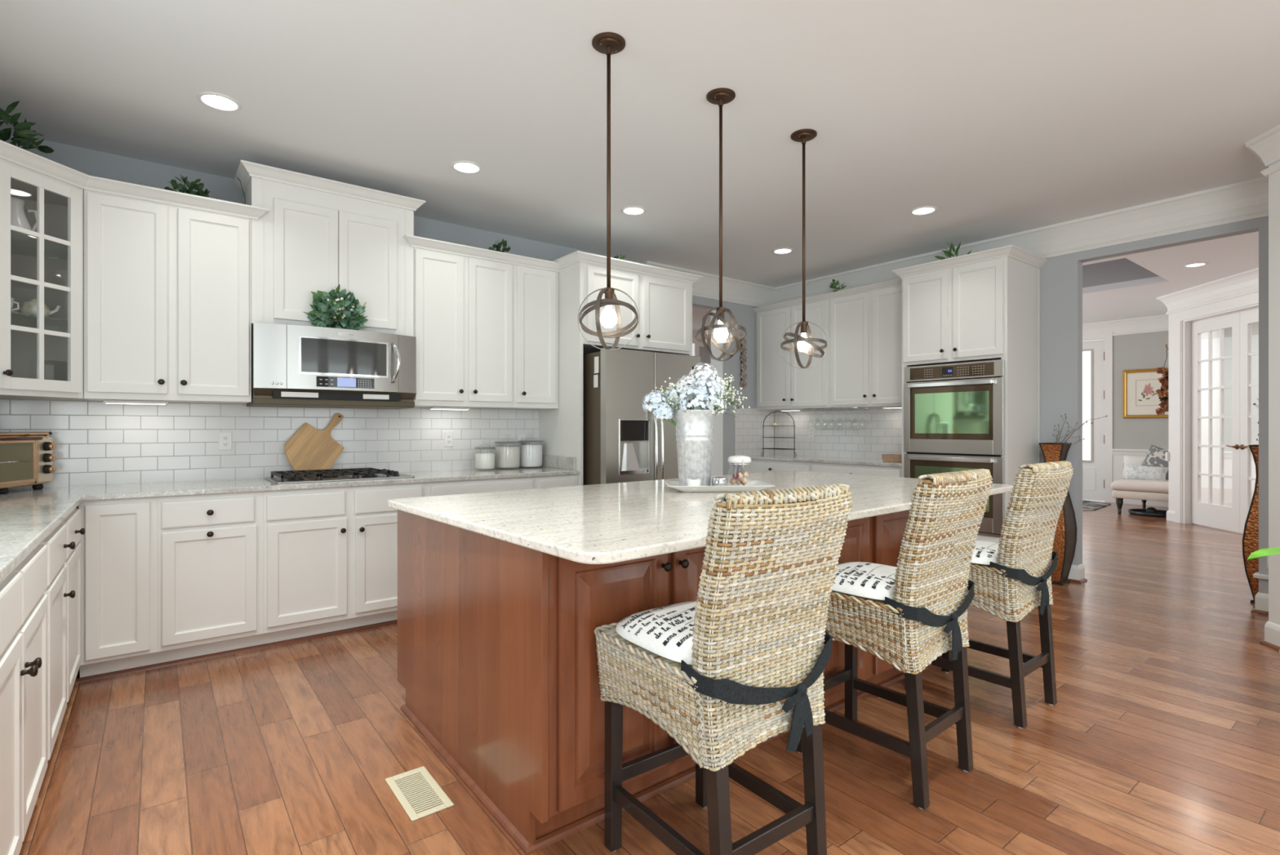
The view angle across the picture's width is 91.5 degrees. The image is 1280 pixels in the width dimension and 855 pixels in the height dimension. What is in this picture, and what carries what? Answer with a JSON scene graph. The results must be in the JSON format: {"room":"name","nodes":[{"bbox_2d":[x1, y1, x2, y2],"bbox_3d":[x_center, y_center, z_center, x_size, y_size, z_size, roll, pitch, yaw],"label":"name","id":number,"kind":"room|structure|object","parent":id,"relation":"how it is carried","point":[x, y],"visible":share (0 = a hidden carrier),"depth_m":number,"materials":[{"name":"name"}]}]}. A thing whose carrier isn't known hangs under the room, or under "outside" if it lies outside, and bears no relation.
{"room":"kitchen","nodes":[
{"label":"kitchen","id":0,"kind":"room"},
{"bbox_2d":[4,133,757,508],"bbox_3d":[-1.109,-0.205,5.491,7.010,2.910,0.120,0,0,-38],"label":"wall","id":1,"kind":"structure","parent":0,"point":[88,162],"depth_m":5.10,"materials":[{"name":"grey"}]},
{"bbox_2d":[0,399,538,488],"bbox_3d":[-2.305,0.095,4.291,3.450,0.510,0.308,0,0,-38],"label":"wall","id":2,"kind":"structure","parent":1,"relation":"attached to","point":[97,442],"depth_m":3.90,"materials":[{"name":"tile"}]},
{"bbox_2d":[83,175,269,403],"bbox_3d":[-2.637,-0.721,3.589,0.825,1.142,0.385,0,0,-38],"label":"upper cabinet","id":3,"kind":"object","parent":2,"relation":"attached to","point":[167,273],"visible":0.98,"depth_m":3.42,"materials":[{"name":"white"}]},
{"bbox_2d":[102,400,168,404],"bbox_3d":[-2.814,-0.140,3.487,0.280,0.018,0.080,0,0,-38],"label":"light","id":4,"kind":"object","parent":3,"relation":"attached to","point":[109,402],"visible":1,"depth_m":3.45,"materials":[{"name":"white plastic"}]},
{"bbox_2d":[164,174,210,197],"bbox_3d":[-2.604,-1.341,3.591,0.219,0.206,0.212,0,0,-38],"label":"greenery","id":5,"kind":"object","parent":3,"relation":"on","point":[193,185],"visible":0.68,"depth_m":3.56,"materials":[{"name":"green plant"}]},
{"bbox_2d":[218,431,231,449],"bbox_3d":[-2.577,0.084,3.879,0.070,0.114,0.010,0,0,-38],"label":"wall outlet","id":6,"kind":"object","parent":2,"relation":"attached to","point":[224,437],"visible":1,"depth_m":3.88,"materials":[{"name":"white plastic"}]},
{"bbox_2d":[234,160,425,336],"bbox_3d":[-2.003,-1.080,4.083,1.066,0.930,0.390,0,0,-38],"label":"upper cabinet","id":7,"kind":"object","parent":2,"relation":"attached to","point":[316,233],"visible":0.8,"depth_m":3.92,"materials":[{"name":"white"}]},
{"bbox_2d":[246,322,416,408],"bbox_3d":[-1.970,-0.372,4.041,0.938,0.480,0.488,0,0,-38],"label":"microwave oven","id":8,"kind":"object","parent":7,"relation":"attached to","point":[293,366],"visible":1,"depth_m":3.85,"materials":[{"name":"grey metal"}]},
{"bbox_2d":[303,284,368,329],"bbox_3d":[-1.895,-0.738,3.908,0.203,0.312,0.364,0,0,44],"label":"eucalyptus arrangement","id":9,"kind":"object","parent":8,"relation":"on","point":[327,307],"visible":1,"depth_m":3.88,"materials":[{"name":"green plant"}]},
{"bbox_2d":[403,234,517,408],"bbox_3d":[-1.360,-0.721,4.578,0.822,1.142,0.385,0,0,-38],"label":"upper cabinet","id":10,"kind":"object","parent":2,"relation":"attached to","point":[464,295],"visible":0.94,"depth_m":4.46,"materials":[{"name":"white"}]},
{"bbox_2d":[496,254,560,409],"bbox_3d":[-0.877,-0.721,4.952,0.400,1.142,0.385,0,0,-38],"label":"upper cabinet","id":11,"kind":"object","parent":2,"relation":"attached to","point":[535,280],"visible":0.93,"depth_m":4.83,"materials":[{"name":"white"}]},
{"bbox_2d":[711,310,723,475],"bbox_3d":[0.443,-0.042,6.737,1.090,2.583,0.188,0,0,-38],"label":"door frame","id":12,"kind":"structure","parent":1,"relation":"in","point":[717,448],"depth_m":7.05,"materials":[{"name":"white"}]},
{"bbox_2d":[739,333,746,389],"bbox_3d":[1.194,-0.753,7.173,0.117,0.635,0.038,0,0,-38],"label":"garland","id":13,"kind":"object","parent":1,"relation":"attached to","point":[743,341],"visible":0.98,"depth_m":7.16,"materials":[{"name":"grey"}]},
{"bbox_2d":[734,408,774,455],"bbox_3d":[1.347,0.065,7.308,0.678,0.570,0.011,0,0,-38],"label":"tile","id":14,"kind":"structure","parent":1,"relation":"attached to","point":[748,429],"depth_m":7.28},
{"bbox_2d":[0,0,1279,332],"bbox_3d":[1.539,-1.700,3.974,9.900,0.080,11.800,0,0,-38],"label":"ceiling","id":15,"kind":"structure","parent":0,"point":[1002,117],"depth_m":3.23,"materials":[{"name":"white paint"}]},
{"bbox_2d":[196,91,241,111],"bbox_3d":[-2.142,-1.656,3.180,0.190,0.008,0.190,0,0,-38],"label":"recessed light","id":16,"kind":"object","parent":15,"relation":"in","point":[219,101],"visible":1,"depth_m":3.17,"materials":[{"name":"white"}]},
{"bbox_2d":[451,160,481,173],"bbox_3d":[-1.105,-1.656,3.977,0.190,0.008,0.190,0,0,-38],"label":"recessed light","id":17,"kind":"object","parent":15,"relation":"in","point":[464,166],"visible":1,"depth_m":3.96,"materials":[{"name":"white"}]},
{"bbox_2d":[577,31,639,350],"bbox_3d":[-0.135,-0.996,2.693,0.249,1.327,0.244,0,0,-38],"label":"orb pendant","id":18,"kind":"object","parent":15,"relation":"hanging from","point":[609,43],"visible":1,"depth_m":2.69,"materials":[{"name":"brown metal"}]},
{"bbox_2d":[621,205,645,215],"bbox_3d":[-0.049,-1.656,4.774,0.190,0.008,0.190,0,0,-38],"label":"recessed light","id":19,"kind":"object","parent":15,"relation":"in","point":[632,210],"visible":1,"depth_m":4.76,"materials":[{"name":"white"}]},
{"bbox_2d":[695,88,746,360],"bbox_3d":[0.405,-0.997,3.123,0.254,1.327,0.253,0,0,-1],"label":"orb pendant","id":20,"kind":"object","parent":15,"relation":"hanging from","point":[720,96],"visible":1,"depth_m":3.12,"materials":[{"name":"brown metal"}]},
{"bbox_2d":[779,128,828,368],"bbox_3d":[0.929,-0.996,3.541,0.254,1.327,0.254,0,0,-38],"label":"orb pendant","id":21,"kind":"object","parent":15,"relation":"hanging from","point":[803,344],"visible":1,"depth_m":3.53,"materials":[{"name":"brown metal"}]},
{"bbox_2d":[910,205,937,215],"bbox_3d":[2.169,-1.656,4.774,0.190,0.008,0.190,0,0,-38],"label":"recessed light","id":22,"kind":"object","parent":15,"relation":"in","point":[920,211],"visible":1,"depth_m":4.76,"materials":[{"name":"white"}]},
{"bbox_2d":[18,499,1279,854],"bbox_3d":[3.450,1.280,5.264,14.500,0.060,13.100,0,0,-38],"label":"floor","id":23,"kind":"structure","parent":0,"point":[1161,735],"depth_m":2.37,"materials":[{"name":"brown wood"}]},
{"bbox_2d":[0,542,47,854],"bbox_3d":[-1.896,0.802,1.504,0.653,0.895,1.020,0,0,-38],"label":"base cabinet","id":24,"kind":"object","parent":23,"relation":"on","point":[23,602],"visible":0.97,"depth_m":1.69,"materials":[{"name":"white"}]},
{"bbox_2d":[0,454,579,582],"bbox_3d":[-1.339,0.289,3.042,3.447,0.129,2.850,0,0,-38],"label":"countertop","id":25,"kind":"structure","parent":24,"relation":"on","point":[28,516],"depth_m":3.23,"materials":[{"name":"stone"}]},
{"bbox_2d":[0,431,56,493],"bbox_3d":[-3.185,0.173,3.082,0.293,0.300,0.436,0,0,-10],"label":"toaster oven","id":26,"kind":"object","parent":25,"relation":"on","point":[26,458],"visible":1,"depth_m":3.14,"materials":[{"name":"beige metal"}]},
{"bbox_2d":[284,413,343,470],"bbox_3d":[-2.159,0.112,4.150,0.357,0.421,0.059,0,0,-40],"label":"cutting board","id":27,"kind":"object","parent":25,"relation":"on","point":[309,447],"visible":0.94,"depth_m":4.14,"materials":[{"name":"brown wood"}]},
{"bbox_2d":[264,467,414,484],"bbox_3d":[-1.921,0.300,4.008,0.790,0.046,0.490,0,0,-38],"label":"gas cooktop","id":28,"kind":"object","parent":25,"relation":"in","point":[355,473],"visible":1,"depth_m":3.89,"materials":[{"name":"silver metal"}]},
{"bbox_2d":[474,447,495,469],"bbox_3d":[-1.185,0.207,4.773,0.156,0.233,0.156,0,0,-38],"label":"glass canister","id":29,"kind":"object","parent":25,"relation":"on","point":[483,460],"visible":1,"depth_m":4.71,"materials":[{"name":"white"}]},
{"bbox_2d":[494,441,520,467],"bbox_3d":[-1.044,0.187,4.921,0.201,0.273,0.201,0,0,-38],"label":"glass canister","id":30,"kind":"object","parent":25,"relation":"on","point":[506,456],"visible":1,"depth_m":4.84,"materials":[{"name":"grey"}]},
{"bbox_2d":[518,440,542,466],"bbox_3d":[-0.886,0.184,5.056,0.201,0.278,0.201,0,0,-38],"label":"glass canister","id":31,"kind":"object","parent":25,"relation":"on","point":[531,455],"visible":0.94,"depth_m":4.97,"materials":[{"name":"white"}]},
{"bbox_2d":[40,522,75,759],"bbox_3d":[-2.380,0.802,2.129,0.653,0.895,0.560,0,0,-38],"label":"base cabinet","id":32,"kind":"object","parent":23,"relation":"on","point":[55,541],"visible":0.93,"depth_m":2.29,"materials":[{"name":"white"}]},
{"bbox_2d":[61,506,84,702],"bbox_3d":[-2.735,0.802,2.587,0.653,0.895,0.600,0,0,-38],"label":"base cabinet","id":33,"kind":"object","parent":23,"relation":"on","point":[73,521],"visible":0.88,"depth_m":2.76,"materials":[{"name":"white"}]},
{"bbox_2d":[78,497,157,677],"bbox_3d":[-2.768,0.802,3.333,0.303,0.895,0.620,0,0,-38],"label":"base cabinet","id":34,"kind":"object","parent":23,"relation":"on","point":[119,541],"visible":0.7,"depth_m":3.10,"materials":[{"name":"white"}]},
{"bbox_2d":[157,491,263,662],"bbox_3d":[-2.454,0.802,3.555,0.467,0.895,0.653,0,0,-38],"label":"base cabinet","id":35,"kind":"object","parent":23,"relation":"on","point":[211,546],"visible":0.95,"depth_m":3.33,"materials":[{"name":"white"}]},
{"bbox_2d":[74,619,397,683],"bbox_3d":[-1.662,1.240,3.906,2.905,0.020,0.018,0,0,-38],"label":"trim","id":36,"kind":"structure","parent":23,"relation":"on","point":[130,670],"depth_m":3.43,"materials":[{"name":"white wood"}]},
{"bbox_2d":[261,482,426,644],"bbox_3d":[-1.909,0.802,3.977,0.910,0.895,0.653,0,0,-38],"label":"base cabinet","id":37,"kind":"object","parent":23,"relation":"on","point":[331,553],"visible":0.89,"depth_m":3.68,"materials":[{"name":"white"}]},
{"bbox_2d":[385,765,453,821],"bbox_3d":[-0.759,1.247,2.137,0.138,0.006,0.296,0,0,-38],"label":"floor vent","id":38,"kind":"object","parent":23,"relation":"in","point":[416,790],"visible":1,"depth_m":2.12,"materials":[{"name":"beige"}]},
{"bbox_2d":[426,476,535,496],"bbox_3d":[-1.247,0.802,4.510,0.790,0.895,0.620,0,0,-38],"label":"base cabinet","id":39,"kind":"object","parent":23,"relation":"on","point":[464,486],"visible":0.16,"depth_m":4.24,"materials":[{"name":"white"}]},
{"bbox_2d":[535,474,577,488],"bbox_3d":[-0.793,0.802,4.862,0.360,0.895,0.620,0,0,-38],"label":"base cabinet","id":40,"kind":"object","parent":23,"relation":"on","point":[555,481],"visible":0.16,"depth_m":4.61,"materials":[{"name":"white"}]},
{"bbox_2d":[538,250,702,485],"bbox_3d":[-0.269,-0.032,5.420,1.270,2.563,1.000,0,0,-38],"label":"tall cabinet","id":41,"kind":"object","parent":23,"relation":"on","point":[663,297],"visible":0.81,"depth_m":4.96,"materials":[{"name":"white"}]},
{"bbox_2d":[582,347,700,484],"bbox_3d":[-0.114,0.333,5.169,0.950,1.835,0.936,0,0,-38],"label":"refrigerator","id":42,"kind":"object","parent":23,"relation":"on","point":[623,442],"visible":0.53,"depth_m":4.74,"materials":[{"name":"grey metal"}]},
{"bbox_2d":[397,509,941,854],"bbox_3d":[0.351,0.803,3.119,2.666,0.894,1.387,0,0,-38],"label":"kitchen island","id":43,"kind":"object","parent":23,"relation":"on","point":[498,671],"visible":0.37,"depth_m":2.03,"materials":[{"name":"brown wood"}]},
{"bbox_2d":[387,471,1013,564],"bbox_3d":[0.502,0.340,3.152,3.025,0.031,1.711,0,0,-38],"label":"island countertop","id":44,"kind":"structure","parent":43,"relation":"on","point":[603,523],"depth_m":2.43,"materials":[{"name":"stone"}]},
{"bbox_2d":[663,480,774,492],"bbox_3d":[0.399,0.305,3.217,0.536,0.037,0.310,0,0,-3],"label":"tray","id":45,"kind":"object","parent":44,"relation":"on","point":[752,485],"visible":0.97,"depth_m":3.10,"materials":[{"name":"white"}]},
{"bbox_2d":[672,400,720,485],"bbox_3d":[0.283,0.082,3.224,0.224,0.461,0.224,0,0,-38],"label":"vase","id":46,"kind":"object","parent":45,"relation":"on","point":[695,428],"visible":0.8,"depth_m":3.15,"materials":[{"name":"metal"}]},
{"bbox_2d":[642,362,750,426],"bbox_3d":[0.296,-0.142,3.207,0.573,0.393,0.269,0,0,0],"label":"flower bouquet","id":47,"kind":"object","parent":46,"relation":"in","point":[680,394],"visible":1,"depth_m":3.18,"materials":[{"name":"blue plant"}]},
{"bbox_2d":[727,454,751,484],"bbox_3d":[0.514,0.228,3.223,0.120,0.169,0.121,0,0,-38],"label":"jar","id":48,"kind":"object","parent":45,"relation":"on","point":[733,460],"visible":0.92,"depth_m":3.19,"materials":[{"name":"clear glass"}]},
{"bbox_2d":[594,483,853,854],"bbox_3d":[0.221,0.700,1.753,0.489,1.100,0.594,0,0,-36],"label":"counter stool","id":49,"kind":"object","parent":23,"relation":"on","point":[766,583],"visible":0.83,"depth_m":1.56,"materials":[{"name":"brown"}]},
{"bbox_2d":[615,600,832,751],"bbox_3d":[0.214,0.680,1.767,0.489,0.277,0.550,0,0,-36],"label":"seat cushion","id":50,"kind":"object","parent":49,"relation":"on","point":[665,631],"visible":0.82,"depth_m":1.61,"materials":[{"name":"fabric"}]},
{"bbox_2d":[739,458,810,473],"bbox_3d":[1.661,0.802,6.931,0.659,0.895,0.985,0,0,-38],"label":"base cabinet","id":51,"kind":"object","parent":23,"relation":"on","point":[756,465],"visible":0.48,"depth_m":6.73,"materials":[{"name":"white"}]},
{"bbox_2d":[810,462,902,477],"bbox_3d":[2.268,0.802,6.147,0.659,0.895,0.999,0,0,-38],"label":"base cabinet","id":52,"kind":"object","parent":23,"relation":"on","point":[890,471],"visible":0.13,"depth_m":5.93,"materials":[{"name":"white"}]},
{"bbox_2d":[746,454,902,466],"bbox_3d":[1.975,0.339,6.537,0.627,0.030,1.975,0,0,-38],"label":"countertop","id":53,"kind":"structure","parent":52,"relation":"on","point":[864,461],"depth_m":6.35,"materials":[{"name":"stone"}]},
{"bbox_2d":[761,410,796,456],"bbox_3d":[1.583,0.067,7.135,0.226,0.514,0.516,0,0,-38],"label":"tiered stand","id":54,"kind":"object","parent":53,"relation":"on","point":[763,425],"visible":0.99,"depth_m":7.14,"materials":[{"name":"black metal"}]},
{"bbox_2d":[881,453,902,462],"bbox_3d":[2.437,0.290,5.934,0.144,0.066,0.237,0,0,-38],"label":"wicker basket","id":55,"kind":"object","parent":53,"relation":"on","point":[885,457],"visible":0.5,"depth_m":5.90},
{"bbox_2d":[795,468,992,808],"bbox_3d":[0.926,0.700,2.331,0.489,1.100,0.594,0,0,-40],"label":"counter stool","id":56,"kind":"object","parent":23,"relation":"on","point":[947,511],"visible":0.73,"depth_m":2.12,"materials":[{"name":"brown"}]},
{"bbox_2d":[831,561,974,659],"bbox_3d":[0.914,0.670,2.340,0.471,0.258,0.534,0,0,-40],"label":"seat cushion","id":57,"kind":"object","parent":56,"relation":"on","point":[862,579],"visible":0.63,"depth_m":2.20,"materials":[{"name":"fabric"}]},
{"bbox_2d":[891,244,1048,542],"bbox_3d":[2.829,-0.076,5.394,0.698,2.652,0.993,0,0,-38],"label":"tall cabinet","id":58,"kind":"object","parent":23,"relation":"on","point":[984,304],"visible":0.58,"depth_m":5.10,"materials":[{"name":"white"}]},
{"bbox_2d":[904,358,1004,537],"bbox_3d":[2.807,0.163,5.363,0.655,1.405,0.815,0,0,-38],"label":"double wall oven","id":59,"kind":"object","parent":58,"relation":"in","point":[954,412],"visible":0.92,"depth_m":5.14,"materials":[{"name":"silver"}]},
{"bbox_2d":[930,460,1073,728],"bbox_3d":[1.594,0.700,2.880,0.489,1.100,0.594,0,0,-39],"label":"counter stool","id":60,"kind":"object","parent":23,"relation":"on","point":[1038,494],"visible":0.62,"depth_m":2.64,"materials":[{"name":"brown"}]},
{"bbox_2d":[970,539,1057,615],"bbox_3d":[1.583,0.673,2.889,0.471,0.263,0.534,0,0,-39],"label":"seat cushion","id":61,"kind":"object","parent":60,"relation":"on","point":[984,552],"visible":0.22,"depth_m":2.70,"materials":[{"name":"fabric"}]},
{"bbox_2d":[1038,442,1076,585],"bbox_3d":[3.358,0.687,5.047,0.236,1.127,0.235,0,0,-38],"label":"floor vase","id":62,"kind":"object","parent":23,"relation":"on","point":[1064,541],"visible":0.47,"depth_m":4.97,"materials":[{"name":"brown wicker"}]},
{"bbox_2d":[1053,413,1106,444],"bbox_3d":[3.463,0.145,4.917,0.125,0.511,0.359,0,0,-38],"label":"bare twigs","id":63,"kind":"object","parent":62,"relation":"in","point":[1056,442],"visible":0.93,"depth_m":4.98,"materials":[{"name":"brown plant"}]},
{"bbox_2d":[1082,499,1111,510],"bbox_3d":[6.921,1.244,10.254,1.500,0.012,1.260,0,0,-38],"label":"area rug","id":64,"kind":"object","parent":23,"relation":"on","point":[1086,504],"visible":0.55,"depth_m":9.96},
{"bbox_2d":[1110,478,1168,514],"bbox_3d":[7.615,0.886,9.104,1.374,0.728,0.902,0,0,-38],"label":"chaise","id":65,"kind":"object","parent":23,"relation":"on","point":[1144,490],"visible":0.5,"depth_m":8.80,"materials":[{"name":"beige fabric"}]},
{"bbox_2d":[1122,455,1146,476],"bbox_3d":[7.474,0.590,9.328,0.163,0.330,0.420,0,0,-38],"label":"throw pillow","id":66,"kind":"object","parent":65,"relation":"on","point":[1128,460],"visible":0.39,"depth_m":9.38,"materials":[{"name":"white fabric"}]},
{"bbox_2d":[1110,478,1168,493],"bbox_3d":[7.604,0.824,9.119,1.374,0.158,0.864,0,0,-38],"label":"seat cushion","id":67,"kind":"object","parent":65,"relation":"on","point":[1127,485],"depth_m":8.79,"materials":[{"name":"beige fabric"}]},
{"bbox_2d":[1123,464,1168,480],"bbox_3d":[7.255,0.650,8.957,0.168,0.212,0.506,0,0,-34],"label":"throw pillow","id":68,"kind":"object","parent":65,"relation":"on","point":[1139,472],"visible":1,"depth_m":8.91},
{"bbox_2d":[1141,444,1168,479],"bbox_3d":[7.562,0.540,9.017,0.196,0.580,0.602,0,0,-38],"label":"throw pillow","id":69,"kind":"object","parent":65,"relation":"on","point":[1155,456],"visible":0.37,"depth_m":9.05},
{"bbox_2d":[1128,506,1167,516],"bbox_3d":[7.316,1.199,8.927,0.530,0.100,0.530,0,0,-38],"label":"tray","id":70,"kind":"object","parent":23,"relation":"on","point":[1150,511],"visible":0.93,"depth_m":8.86,"materials":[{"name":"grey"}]},
{"bbox_2d":[1242,444,1258,603],"bbox_3d":[4.467,0.687,4.439,0.236,1.127,0.235,0,0,-38],"label":"floor vase","id":71,"kind":"object","parent":23,"relation":"on","point":[1251,532],"visible":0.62,"depth_m":4.44,"materials":[{"name":"brown wicker"}]},
{"bbox_2d":[1247,546,1279,653],"bbox_3d":[2.940,0.679,2.554,0.643,1.141,0.566,0,0,-38],"label":"plant","id":72,"kind":"object","parent":23,"relation":"on","point":[1260,553],"visible":1,"depth_m":2.59,"materials":[{"name":"green plant"}]},
{"bbox_2d":[699,346,711,401],"bbox_3d":[-0.342,-0.250,9.916,5.600,3.000,0.100,0,0,-38],"label":"wall","id":73,"kind":"structure","parent":0,"point":[704,357],"depth_m":10.99,"materials":[{"name":"grey"}]},
{"bbox_2d":[1082,257,1158,287],"bbox_3d":[4.962,-3.030,8.047,1.820,2.360,2.670,0,0,-38],"label":"wall","id":74,"kind":"structure","parent":0,"point":[1123,269],"depth_m":8.01,"materials":[{"name":"grey"}]},
{"bbox_2d":[1040,216,1268,593],"bbox_3d":[3.029,-0.205,5.798,0.110,2.910,4.460,0,0,-38],"label":"wall","id":75,"kind":"structure","parent":0,"point":[1061,276],"depth_m":5.08,"materials":[{"name":"grey"}]},
{"bbox_2d":[752,293,831,409],"bbox_3d":[1.780,-0.799,7.001,0.386,1.182,1.020,0,0,-38],"label":"upper cabinet","id":76,"kind":"object","parent":75,"relation":"attached to","point":[780,385],"visible":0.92,"depth_m":6.92,"materials":[{"name":"white"}]},
{"bbox_2d":[774,407,902,458],"bbox_3d":[2.225,0.065,6.737,0.011,0.570,1.990,0,0,-38],"label":"tile","id":77,"kind":"structure","parent":75,"relation":"attached to","point":[874,432],"depth_m":6.77,"materials":[{"name":"tile"}]},
{"bbox_2d":[826,278,902,407],"bbox_3d":[2.387,-0.799,6.216,0.386,1.182,0.965,0,0,-38],"label":"upper cabinet","id":78,"kind":"object","parent":75,"relation":"attached to","point":[866,321],"visible":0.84,"depth_m":6.16,"materials":[{"name":"white"}]},
{"bbox_2d":[641,176,1268,306],"bbox_3d":[2.147,-1.538,5.191,2.030,0.245,4.340,0,0,-38],"label":"trim","id":79,"kind":"structure","parent":75,"relation":"attached to","point":[1246,200],"depth_m":5.01,"materials":[{"name":"white"}]},
{"bbox_2d":[1067,563,1084,579],"bbox_3d":[3.501,1.183,5.176,0.126,0.135,0.282,0,0,-38],"label":"baseboard","id":80,"kind":"object","parent":75,"relation":"attached to","point":[1077,571],"visible":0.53,"depth_m":5.05,"materials":[{"name":"white"}]},
{"bbox_2d":[1254,591,1268,611],"bbox_3d":[4.269,1.183,4.185,0.126,0.135,0.191,0,0,-38],"label":"baseboard","id":81,"kind":"structure","parent":75,"relation":"attached to","point":[1261,599],"depth_m":4.20,"materials":[{"name":"white"}]},
{"bbox_2d":[1082,231,1258,324],"bbox_3d":[6.060,-1.810,7.854,7.200,0.080,11.000,0,0,-38],"label":"ceiling","id":82,"kind":"structure","parent":0,"point":[1227,256],"depth_m":7.20,"materials":[{"name":"white paint"}]},
{"bbox_2d":[1082,322,1258,451],"bbox_3d":[7.102,-0.260,11.506,0.120,3.020,6.500,0,0,-38],"label":"wall","id":83,"kind":"structure","parent":0,"point":[1148,350],"depth_m":10.01,"materials":[{"name":"grey"}]},
{"bbox_2d":[1082,332,1112,502],"bbox_3d":[7.505,-0.170,10.870,0.022,2.840,1.200,0,0,-38],"label":"door frame","id":84,"kind":"structure","parent":83,"relation":"in","point":[1108,336],"depth_m":10.44,"materials":[{"name":"white"}]},
{"bbox_2d":[1082,339,1104,501],"bbox_3d":[7.546,-0.122,10.894,0.078,2.725,0.972,0,0,-38],"label":"door","id":85,"kind":"structure","parent":84,"relation":"attached to","point":[1093,351],"depth_m":10.63,"materials":[{"name":"white"}]},
{"bbox_2d":[1082,314,1168,335],"bbox_3d":[7.417,-1.647,10.928,0.090,0.245,3.800,0,0,-38],"label":"crown molding","id":86,"kind":"structure","parent":83,"relation":"attached to","point":[1158,322],"depth_m":10.19,"materials":[{"name":"white"}]},
{"bbox_2d":[1122,367,1168,417],"bbox_3d":[8.155,-0.545,10.018,0.035,0.790,0.660,0,0,-38],"label":"framed print","id":87,"kind":"object","parent":83,"relation":"attached to","point":[1140,399],"visible":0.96,"depth_m":10.08,"materials":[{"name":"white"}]},
{"bbox_2d":[1137,389,1157,400],"bbox_3d":[8.156,-0.518,10.020,0.002,0.183,0.258,0,0,-38],"label":"print","id":88,"kind":"object","parent":87,"relation":"attached to","point":[1143,394],"depth_m":10.03},
{"bbox_2d":[1111,448,1256,506],"bbox_3d":[8.414,0.802,9.677,0.045,0.895,1.800,0,0,-38],"label":"trim","id":89,"kind":"structure","parent":83,"relation":"attached to","point":[1117,454],"depth_m":9.98,"materials":[{"name":"white"}]},
{"bbox_2d":[1200,329,1219,504],"bbox_3d":[8.058,-0.260,8.851,1.620,3.020,0.070,0,0,-38],"label":"wall","id":90,"kind":"structure","parent":0,"point":[1215,334],"depth_m":8.87,"materials":[{"name":"white"}]},
{"bbox_2d":[1168,291,1258,523],"bbox_3d":[7.001,-0.260,6.771,0.160,3.020,3.300,0,0,7],"label":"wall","id":91,"kind":"structure","parent":0,"point":[1186,323],"depth_m":8.12,"materials":[{"name":"white"}]},
{"bbox_2d":[1156,267,1258,314],"bbox_3d":[6.962,-1.647,6.821,0.250,0.245,3.390,0,0,7],"label":"crown molding","id":92,"kind":"structure","parent":91,"relation":"attached to","point":[1246,282],"depth_m":7.61,"materials":[{"name":"white"}]},
{"bbox_2d":[1164,294,1258,523],"bbox_3d":[6.991,-0.117,7.445,0.030,2.735,1.995,0,0,7],"label":"door frame","id":93,"kind":"structure","parent":91,"relation":"in","point":[1179,318],"depth_m":8.18,"materials":[{"name":"white"}]},
{"bbox_2d":[1191,311,1239,532],"bbox_3d":[7.114,-0.061,7.731,0.082,2.598,0.757,0,0,7],"label":"door","id":94,"kind":"structure","parent":91,"relation":"in","point":[1220,516],"depth_m":7.73,"materials":[{"name":"white"}]},
{"bbox_2d":[1239,307,1258,533],"bbox_3d":[7.018,-0.061,6.976,0.082,2.598,0.757,0,0,7],"label":"door","id":95,"kind":"structure","parent":91,"relation":"in","point":[1249,317],"depth_m":7.27,"materials":[{"name":"white"}]},
{"bbox_2d":[1268,160,1279,625],"bbox_3d":[3.740,-0.205,3.131,0.598,2.910,2.320,0,0,24],"label":"wall","id":96,"kind":"structure","parent":0,"point":[1274,178],"depth_m":3.56,"materials":[{"name":"white"}]},
{"bbox_2d":[1244,124,1279,179],"bbox_3d":[3.517,-1.555,2.987,0.320,0.210,1.873,0,0,16],"label":"trim","id":97,"kind":"structure","parent":96,"relation":"attached to","point":[1265,147],"depth_m":3.55,"materials":[{"name":"white"}]},
{"bbox_2d":[1264,620,1279,646],"bbox_3d":[3.550,1.183,2.959,0.242,0.135,1.815,0,0,16],"label":"baseboard","id":98,"kind":"structure","parent":96,"relation":"attached to","point":[1272,630],"depth_m":3.55,"materials":[{"name":"white"}]},
{"bbox_3d":[-1.183,-0.205,-0.056,0.100,2.910,8.560,0,0,-38],"label":"wall","id":99,"kind":"structure","parent":0,"visible":0},
{"bbox_2d":[0,139,88,400],"bbox_3d":[-3.100,-0.721,3.040,0.660,1.142,0.693,0,0,-38],"label":"display cabinet","id":100,"kind":"object","parent":99,"relation":"attached to","point":[41,358],"visible":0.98,"depth_m":3.16,"materials":[{"name":"white"}]},
{"bbox_2d":[10,196,36,241],"bbox_3d":[-3.074,-1.020,3.066,0.168,0.190,0.168,0,0,-38],"label":"pitcher","id":101,"kind":"object","parent":100,"relation":"on","point":[18,218],"visible":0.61,"depth_m":3.04,"materials":[{"name":"white ceramic"}]},
{"bbox_2d":[0,101,53,153],"bbox_3d":[-3.133,-1.426,3.061,0.390,0.376,0.390,0,0,-38],"label":"greenery","id":102,"kind":"object","parent":100,"relation":"on","point":[25,138],"visible":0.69,"depth_m":3.09,"materials":[{"name":"green plant"}]},
{"bbox_2d":[17,298,60,319],"bbox_3d":[-3.033,-0.595,3.139,0.119,0.100,0.140,0,0,17],"label":"teapot","id":103,"kind":"object","parent":100,"relation":"on","point":[28,309],"visible":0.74,"depth_m":3.09,"materials":[{"name":"white ceramic"}]},
{"bbox_3d":[7.160,-1.036,8.453,0.024,0.192,0.104,0,0,7],"label":"coat hook","id":104,"kind":"object","parent":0,"visible":0},
{"bbox_2d":[1155,348,1168,415],"bbox_3d":[7.170,-0.631,8.511,0.210,0.928,0.233,0,0,-38],"label":"swag","id":105,"kind":"object","parent":104,"relation":"hanging from","point":[1162,393],"visible":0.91,"depth_m":8.51,"materials":[{"name":"brown plant"}]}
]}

